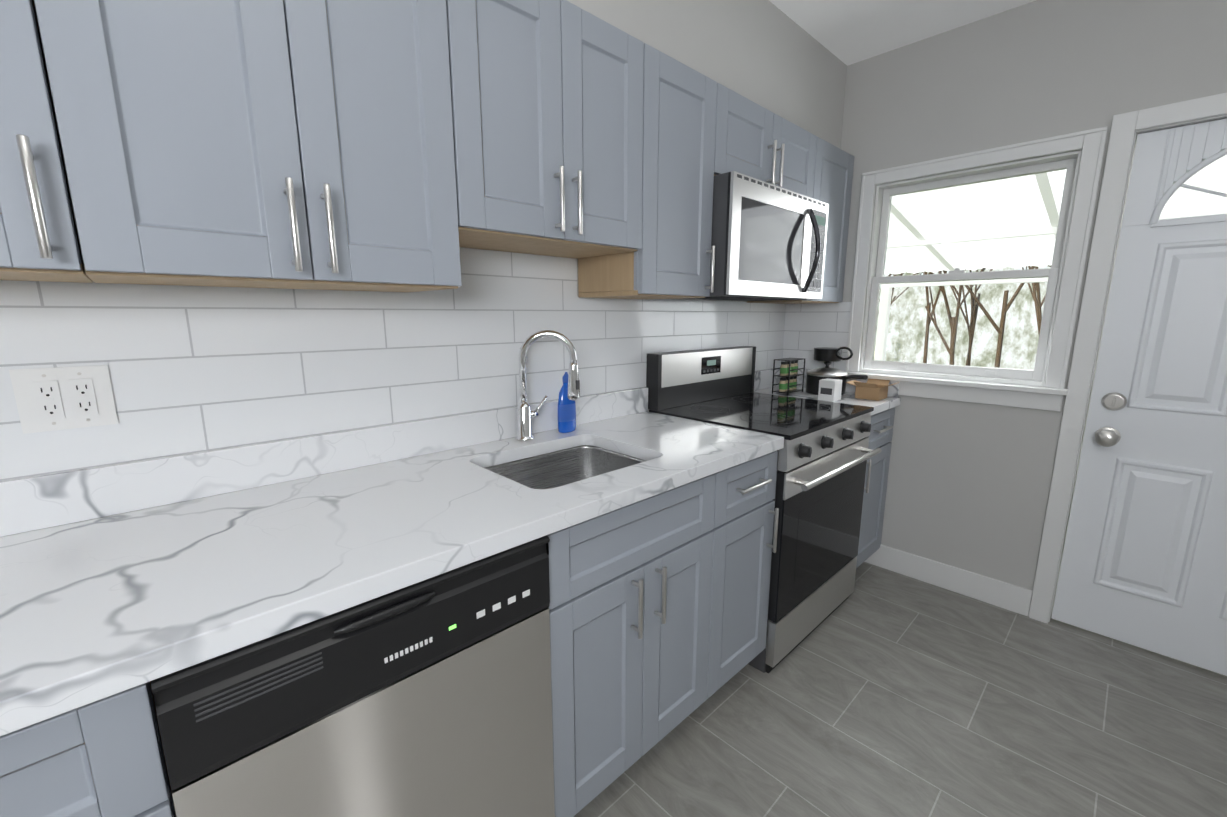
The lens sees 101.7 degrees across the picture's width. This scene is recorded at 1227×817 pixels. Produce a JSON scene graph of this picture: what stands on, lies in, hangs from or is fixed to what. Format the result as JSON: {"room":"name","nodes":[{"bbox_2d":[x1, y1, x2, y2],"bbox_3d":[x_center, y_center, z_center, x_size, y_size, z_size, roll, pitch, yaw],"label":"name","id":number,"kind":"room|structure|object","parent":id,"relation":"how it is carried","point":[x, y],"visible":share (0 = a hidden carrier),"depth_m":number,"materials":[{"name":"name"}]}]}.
{"room":"kitchen","nodes":[
{"label":"kitchen","id":0,"kind":"room"},
{"bbox_2d":[462,0,849,411],"bbox_3d":[-0.662,-0.182,1.265,4.937,2.530,0.390,-10,15,-43],"label":"wall","id":1,"kind":"structure","parent":0,"point":[751,48],"depth_m":1.93,"materials":[{"name":"paint"}]},
{"bbox_2d":[0,0,92,282],"bbox_3d":[-1.058,-0.546,0.628,0.456,0.720,0.352,-10,15,-43],"label":"upper cabinet","id":2,"kind":"object","parent":1,"relation":"attached to","point":[39,240],"visible":0.98,"depth_m":0.70,"materials":[{"name":"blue wood"}]},
{"bbox_2d":[33,0,460,291],"bbox_3d":[-0.670,-0.614,0.992,0.612,0.720,0.352,-10,15,-43],"label":"upper cabinet","id":3,"kind":"object","parent":1,"relation":"attached to","point":[293,144],"visible":1,"depth_m":0.88,"materials":[{"name":"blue wood"}]},
{"bbox_2d":[0,247,850,480],"bbox_3d":[-0.227,-0.177,1.503,3.707,0.599,0.374,-10,15,-43],"label":"tile backsplash","id":4,"kind":"structure","parent":1,"relation":"attached to","point":[192,369],"depth_m":1.28,"materials":[{"name":"white tile"}]},
{"bbox_2d":[9,365,118,433],"bbox_3d":[-1.059,-0.020,0.968,0.128,0.120,0.009,-10,15,-43],"label":"electrical outlet plate","id":5,"kind":"object","parent":4,"relation":"attached to","point":[55,398],"visible":1,"depth_m":0.96,"materials":[{"name":"white plastic"}]},
{"bbox_2d":[446,0,643,258],"bbox_3d":[-0.228,-0.759,1.395,0.609,0.585,0.352,-10,15,-43],"label":"upper cabinet","id":6,"kind":"object","parent":1,"relation":"attached to","point":[547,105],"visible":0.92,"depth_m":1.27,"materials":[{"name":"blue wood"}]},
{"bbox_2d":[578,43,716,299],"bbox_3d":[0.125,-0.755,1.739,0.363,0.720,0.352,-10,15,-43],"label":"upper cabinet","id":7,"kind":"object","parent":1,"relation":"attached to","point":[673,258],"visible":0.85,"depth_m":1.64,"materials":[{"name":"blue wood"}]},
{"bbox_2d":[714,83,816,197],"bbox_3d":[0.532,-1.036,2.082,0.758,0.294,0.352,-10,15,-43],"label":"upper cabinet","id":8,"kind":"object","parent":1,"relation":"attached to","point":[755,140],"visible":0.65,"depth_m":1.93,"materials":[{"name":"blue wood"}]},
{"bbox_2d":[684,171,828,300],"bbox_3d":[0.571,-0.674,2.108,0.752,0.414,0.463,-10,15,-43],"label":"microwave","id":9,"kind":"object","parent":8,"relation":"attached to","point":[768,241],"visible":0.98,"depth_m":1.91,"materials":[{"name":"grey metal"}]},
{"bbox_2d":[747,137,853,303],"bbox_3d":[0.958,-0.902,2.521,0.417,0.720,0.352,-10,15,-43],"label":"upper cabinet","id":10,"kind":"object","parent":1,"relation":"attached to","point":[833,176],"visible":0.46,"depth_m":2.46,"materials":[{"name":"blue wood"}]},
{"bbox_2d":[574,562,1226,816],"bbox_3d":[0.181,1.253,0.637,4.937,0.060,2.830,-10,15,-43],"label":"floor","id":11,"kind":"structure","parent":0,"point":[880,692],"depth_m":1.62,"materials":[{"name":"tile"}]},
{"bbox_2d":[0,681,176,816],"bbox_3d":[-1.010,0.764,0.710,0.611,0.874,0.662,-10,15,-43],"label":"base cabinet","id":12,"kind":"object","parent":11,"relation":"on","point":[104,757],"visible":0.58,"depth_m":0.60,"materials":[{"name":"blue wood"}]},
{"bbox_2d":[151,535,554,816],"bbox_3d":[-0.563,0.690,1.122,0.610,0.868,0.622,-10,15,-43],"label":"dishwasher","id":13,"kind":"object","parent":11,"relation":"on","point":[431,697],"visible":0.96,"depth_m":0.84,"materials":[{"name":"grey metal"}]},
{"bbox_2d":[547,474,715,816],"bbox_3d":[-0.124,0.608,1.542,0.609,0.874,0.662,-10,15,-43],"label":"base cabinet","id":14,"kind":"object","parent":11,"relation":"on","point":[629,609],"visible":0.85,"depth_m":1.28,"materials":[{"name":"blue wood"}]},
{"bbox_2d":[0,369,900,735],"bbox_3d":[-0.017,0.180,1.573,3.393,0.329,0.640,-10,15,-43],"label":"countertop","id":15,"kind":"structure","parent":14,"relation":"on","point":[116,579],"depth_m":0.97,"materials":[{"name":"stone"}]},
{"bbox_2d":[515,330,579,440],"bbox_3d":[-0.218,-0.076,1.629,0.178,0.356,0.160,-10,15,-43],"label":"faucet","id":16,"kind":"object","parent":15,"relation":"on","point":[525,413],"visible":1,"depth_m":1.62,"materials":[{"name":"silver metal"}]},
{"bbox_2d":[558,372,575,432],"bbox_3d":[-0.163,-0.022,1.738,0.076,0.210,0.041,-10,15,-43],"label":"soap bottle","id":17,"kind":"object","parent":15,"relation":"on","point":[566,415],"visible":0.9,"depth_m":1.72,"materials":[{"name":"blue plastic"}]},
{"bbox_2d":[772,358,804,395],"bbox_3d":[0.913,-0.169,2.605,0.167,0.178,0.092,-10,15,-43],"label":"spice rack","id":18,"kind":"object","parent":15,"relation":"on","point":[788,375],"visible":1,"depth_m":2.57,"materials":[{"name":"black metal"}]},
{"bbox_2d":[818,378,841,400],"bbox_3d":[1.044,-0.092,2.409,0.086,0.099,0.076,-10,15,-43],"label":"timer","id":19,"kind":"object","parent":15,"relation":"on","point":[830,389],"visible":1,"depth_m":2.38,"materials":[{"name":"white plastic"}]},
{"bbox_2d":[806,347,867,394],"bbox_3d":[1.152,-0.194,2.544,0.210,0.249,0.335,-10,15,-43],"label":"pot","id":20,"kind":"object","parent":15,"relation":"on","point":[816,375],"visible":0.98,"depth_m":2.54,"materials":[{"name":"black metal"}]},
{"bbox_2d":[846,378,898,400],"bbox_3d":[1.266,-0.097,2.453,0.203,0.093,0.208,-10,15,-43],"label":"carton","id":21,"kind":"object","parent":15,"relation":"on","point":[874,389],"visible":1,"depth_m":2.42,"materials":[{"name":"beige cardboard"}]},
{"bbox_2d":[707,451,778,698],"bbox_3d":[0.229,0.546,1.873,0.363,0.874,0.662,-10,15,-43],"label":"base cabinet","id":22,"kind":"object","parent":11,"relation":"on","point":[744,513],"visible":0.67,"depth_m":1.65,"materials":[{"name":"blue wood"}]},
{"bbox_2d":[646,346,881,672],"bbox_3d":[0.659,0.339,2.205,0.756,1.159,0.714,-10,15,-43],"label":"range","id":23,"kind":"object","parent":11,"relation":"on","point":[825,453],"visible":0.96,"depth_m":2.03,"materials":[{"name":"grey"}]},
{"bbox_2d":[856,407,894,567],"bbox_3d":[1.062,0.399,2.655,0.417,0.874,0.662,-10,15,-43],"label":"base cabinet","id":24,"kind":"object","parent":11,"relation":"on","point":[875,485],"visible":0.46,"depth_m":2.48,"materials":[{"name":"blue wood"}]},
{"bbox_2d":[769,0,1035,65],"bbox_3d":[0.181,-1.302,0.157,4.937,0.080,2.830,-10,15,-43],"label":"ceiling","id":25,"kind":"structure","parent":0,"point":[848,32],"depth_m":2.09,"materials":[{"name":"paint"}]},
{"bbox_2d":[842,0,1226,610],"bbox_3d":[1.995,-0.310,1.945,0.140,2.530,2.280,-10,15,-43],"label":"wall","id":26,"kind":"structure","parent":0,"point":[968,486],"depth_m":2.18,"materials":[{"name":"paint"}]},
{"bbox_2d":[864,544,1032,615],"bbox_3d":[1.411,0.780,2.656,0.013,0.125,1.254,-10,15,-43],"label":"baseboard","id":27,"kind":"structure","parent":26,"relation":"attached to","point":[1006,596],"depth_m":2.40,"materials":[{"name":"white wood"}]},
{"bbox_2d":[845,126,1107,410],"bbox_3d":[1.566,-0.580,2.292,0.170,1.077,0.900,-10,15,-43],"label":"window unit","id":28,"kind":"structure","parent":26,"relation":"in","point":[1068,161],"depth_m":2.19,"materials":[{"name":"white"}]},
{"bbox_2d":[1029,92,1226,623],"bbox_3d":[2.220,-0.023,1.746,0.158,2.040,0.940,-10,15,-43],"label":"door frame","id":29,"kind":"structure","parent":26,"relation":"attached to","point":[1125,127],"depth_m":1.95,"materials":[{"name":"white wood"}]},
{"bbox_2d":[1051,118,1226,675],"bbox_3d":[2.182,0.013,1.715,0.116,1.956,0.798,-10,15,-43],"label":"door","id":30,"kind":"structure","parent":26,"relation":"in","point":[1144,561],"depth_m":1.87,"materials":[{"name":"painted wood"},{"name":"glass"},{"name":"metal"}]},
{"label":"outside","id":31,"kind":"structure","parent":0,"visible":0},
{"bbox_2d":[873,265,1050,369],"bbox_3d":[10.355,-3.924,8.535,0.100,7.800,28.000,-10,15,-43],"label":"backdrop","id":32,"kind":"structure","parent":31,"point":[937,355],"depth_m":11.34,"materials":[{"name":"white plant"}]},
{"bbox_3d":[8.200,0.339,7.241,15.860,0.100,28.000,-10,15,-43],"label":"ground","id":33,"kind":"structure","parent":31,"visible":0},
{"bbox_2d":[876,264,1051,367],"bbox_3d":[7.358,-2.492,7.091,5.384,5.523,12.744,-10,15,-43],"label":"trees","id":34,"kind":"object","parent":33,"relation":"on","point":[972,321],"depth_m":8.29,"materials":[{"name":"brown plant"}]},
{"bbox_2d":[874,155,1226,360],"bbox_3d":[4.062,-0.380,2.992,4.190,2.880,7.130,-10,15,-43],"label":"sky","id":35,"kind":"structure","parent":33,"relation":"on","point":[1021,252],"depth_m":4.31,"materials":[{"name":"white"}]}
]}

